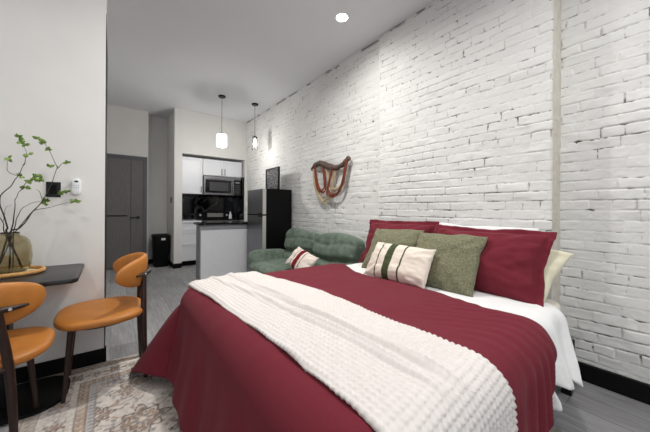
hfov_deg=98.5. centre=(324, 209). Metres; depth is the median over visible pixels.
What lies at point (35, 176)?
leafy branch
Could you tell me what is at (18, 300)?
dining chair
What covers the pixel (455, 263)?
cushion
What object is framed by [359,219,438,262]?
pillow sham
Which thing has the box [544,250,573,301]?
bed pillow
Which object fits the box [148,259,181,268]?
baseboard
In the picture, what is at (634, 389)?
baseboard
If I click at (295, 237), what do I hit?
cushion
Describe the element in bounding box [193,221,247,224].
countertop
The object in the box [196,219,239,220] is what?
cooktop
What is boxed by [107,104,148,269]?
wall
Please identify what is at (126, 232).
door
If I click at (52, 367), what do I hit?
baseboard
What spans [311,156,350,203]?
wall hanging
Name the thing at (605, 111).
wall
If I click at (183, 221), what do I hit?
countertop
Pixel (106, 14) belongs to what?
trim
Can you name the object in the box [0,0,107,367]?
wall partition
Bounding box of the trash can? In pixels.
[151,233,169,267]
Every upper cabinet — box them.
[182,156,202,194]
[203,159,241,177]
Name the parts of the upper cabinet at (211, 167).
door, door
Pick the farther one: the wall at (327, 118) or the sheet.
the wall at (327, 118)
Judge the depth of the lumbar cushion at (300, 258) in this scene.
3.16 m
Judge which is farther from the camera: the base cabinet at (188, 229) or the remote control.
the base cabinet at (188, 229)
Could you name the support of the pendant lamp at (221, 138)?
hanging from the ceiling
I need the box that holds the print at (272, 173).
[267,168,277,188]
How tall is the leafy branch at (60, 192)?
0.499 m
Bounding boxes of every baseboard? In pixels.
[15,345,105,383]
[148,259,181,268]
[578,361,649,404]
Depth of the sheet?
1.46 m
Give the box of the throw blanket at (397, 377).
[187,271,517,431]
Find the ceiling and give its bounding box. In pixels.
[107,0,435,121]
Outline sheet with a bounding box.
[346,263,582,410]
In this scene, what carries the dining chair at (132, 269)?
on the area rug
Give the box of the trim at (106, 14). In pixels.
[104,14,107,346]
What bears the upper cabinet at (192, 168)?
attached to the wall at (193, 134)
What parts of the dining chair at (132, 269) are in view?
leg, leg, seat, backrest, leg, leg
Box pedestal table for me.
[0,263,83,425]
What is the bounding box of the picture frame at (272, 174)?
[265,166,279,188]
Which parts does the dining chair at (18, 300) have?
leg, backrest, seat, leg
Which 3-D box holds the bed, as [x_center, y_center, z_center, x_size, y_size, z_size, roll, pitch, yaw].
[0.352,0.854,1.834,1.835,0.585,1.600,0,0,-37]
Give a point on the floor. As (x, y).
(590, 408)
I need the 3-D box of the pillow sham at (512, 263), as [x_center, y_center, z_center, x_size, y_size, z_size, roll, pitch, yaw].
[1.045,0.347,1.910,0.304,0.454,0.789,0,0,-36]
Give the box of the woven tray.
[0,265,45,278]
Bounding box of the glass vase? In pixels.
[0,232,32,273]
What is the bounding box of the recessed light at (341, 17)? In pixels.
[335,13,348,21]
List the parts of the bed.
mattress, leg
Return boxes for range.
[196,212,239,221]
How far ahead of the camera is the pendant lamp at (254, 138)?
5.08 m
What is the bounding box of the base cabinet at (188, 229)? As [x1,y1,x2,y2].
[182,223,195,265]
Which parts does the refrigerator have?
door, door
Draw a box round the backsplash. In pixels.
[182,194,243,219]
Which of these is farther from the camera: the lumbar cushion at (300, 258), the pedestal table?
the lumbar cushion at (300, 258)
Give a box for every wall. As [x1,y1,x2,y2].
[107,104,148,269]
[148,115,167,258]
[167,108,246,263]
[246,39,378,246]
[378,36,379,219]
[379,0,553,299]
[560,0,649,383]
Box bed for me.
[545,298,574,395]
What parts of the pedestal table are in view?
plate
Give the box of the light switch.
[46,182,60,196]
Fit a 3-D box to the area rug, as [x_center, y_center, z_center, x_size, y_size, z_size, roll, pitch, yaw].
[-0.090,1.139,1.311,2.240,0.008,3.085,0,0,-37]
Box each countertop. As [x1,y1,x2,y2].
[182,220,201,222]
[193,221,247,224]
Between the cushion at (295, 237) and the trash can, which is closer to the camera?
the cushion at (295, 237)
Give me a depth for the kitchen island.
4.61 m
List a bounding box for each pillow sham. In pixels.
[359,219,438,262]
[434,224,556,306]
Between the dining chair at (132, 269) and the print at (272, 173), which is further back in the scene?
the print at (272, 173)
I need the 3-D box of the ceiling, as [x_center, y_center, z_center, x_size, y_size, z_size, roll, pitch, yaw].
[-1.245,-1.968,1.934,5.150,0.080,9.400,0,0,-37]
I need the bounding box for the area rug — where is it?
[18,353,559,431]
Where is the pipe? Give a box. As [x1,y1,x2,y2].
[551,0,561,302]
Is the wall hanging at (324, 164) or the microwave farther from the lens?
the microwave
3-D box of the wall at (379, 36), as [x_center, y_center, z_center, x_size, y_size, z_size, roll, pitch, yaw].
[0.616,-0.384,3.110,0.056,3.064,0.010,0,0,-37]
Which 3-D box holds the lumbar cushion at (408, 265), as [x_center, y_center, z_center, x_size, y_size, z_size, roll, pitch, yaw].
[0.537,0.392,2.055,0.202,0.254,0.546,0,0,-34]
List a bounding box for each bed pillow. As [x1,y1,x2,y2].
[439,222,538,230]
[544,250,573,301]
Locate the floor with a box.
[0,263,649,431]
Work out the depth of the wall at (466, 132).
2.31 m
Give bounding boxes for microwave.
[199,175,240,195]
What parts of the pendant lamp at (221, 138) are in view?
lamp shade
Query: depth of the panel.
6.16 m
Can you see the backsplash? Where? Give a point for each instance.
(191, 204)
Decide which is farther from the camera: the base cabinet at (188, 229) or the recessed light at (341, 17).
the base cabinet at (188, 229)
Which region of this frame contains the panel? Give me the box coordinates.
[241,177,243,195]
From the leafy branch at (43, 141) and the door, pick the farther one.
the door
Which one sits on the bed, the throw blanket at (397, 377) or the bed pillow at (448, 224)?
the bed pillow at (448, 224)
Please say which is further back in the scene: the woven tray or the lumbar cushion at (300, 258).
the lumbar cushion at (300, 258)
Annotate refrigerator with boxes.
[247,189,291,271]
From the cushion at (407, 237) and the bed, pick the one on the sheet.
the cushion at (407, 237)
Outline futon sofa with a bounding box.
[248,228,364,273]
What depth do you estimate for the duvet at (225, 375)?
1.15 m
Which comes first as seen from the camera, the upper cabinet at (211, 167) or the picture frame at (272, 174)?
the picture frame at (272, 174)
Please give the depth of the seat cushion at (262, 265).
3.61 m
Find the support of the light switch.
attached to the wall partition at (53, 52)
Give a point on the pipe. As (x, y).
(556, 59)
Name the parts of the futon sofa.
armrest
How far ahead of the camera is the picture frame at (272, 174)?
4.68 m
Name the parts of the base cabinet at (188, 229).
drawer, door, door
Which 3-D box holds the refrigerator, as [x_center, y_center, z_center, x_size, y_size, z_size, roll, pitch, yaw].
[-0.933,0.400,4.636,0.519,1.437,0.606,0,0,-37]
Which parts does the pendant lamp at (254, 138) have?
lamp shade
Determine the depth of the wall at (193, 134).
5.60 m
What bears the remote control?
attached to the wall partition at (53, 52)
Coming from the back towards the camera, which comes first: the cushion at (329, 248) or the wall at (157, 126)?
the wall at (157, 126)
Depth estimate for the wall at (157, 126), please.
5.87 m
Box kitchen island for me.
[193,221,247,279]
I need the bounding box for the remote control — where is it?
[72,178,80,194]
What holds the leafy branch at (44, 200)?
in the glass vase
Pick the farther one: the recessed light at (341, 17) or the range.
the range
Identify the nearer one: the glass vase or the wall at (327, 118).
the glass vase
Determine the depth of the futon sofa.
3.48 m
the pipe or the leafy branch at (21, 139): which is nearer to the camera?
the leafy branch at (21, 139)
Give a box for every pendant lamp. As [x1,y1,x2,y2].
[217,95,226,147]
[252,103,257,150]
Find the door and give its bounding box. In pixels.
[106,153,146,269]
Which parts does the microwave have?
door glass, door, vent panel, control panel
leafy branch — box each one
[0,133,32,232]
[9,136,70,232]
[10,173,43,232]
[13,198,49,232]
[15,190,80,231]
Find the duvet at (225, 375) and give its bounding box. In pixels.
[130,263,556,431]
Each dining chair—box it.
[0,282,54,431]
[53,252,150,403]
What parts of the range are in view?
control panel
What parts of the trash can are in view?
lid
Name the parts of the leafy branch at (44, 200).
stem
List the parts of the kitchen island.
panel, rail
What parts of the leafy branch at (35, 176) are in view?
stem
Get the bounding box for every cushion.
[249,258,292,273]
[282,228,319,259]
[285,246,317,268]
[313,232,364,265]
[361,228,423,267]
[364,242,436,288]
[416,231,487,296]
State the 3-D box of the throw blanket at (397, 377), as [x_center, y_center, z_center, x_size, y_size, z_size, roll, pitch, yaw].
[-0.161,0.741,1.392,0.569,0.591,1.858,0,0,-39]

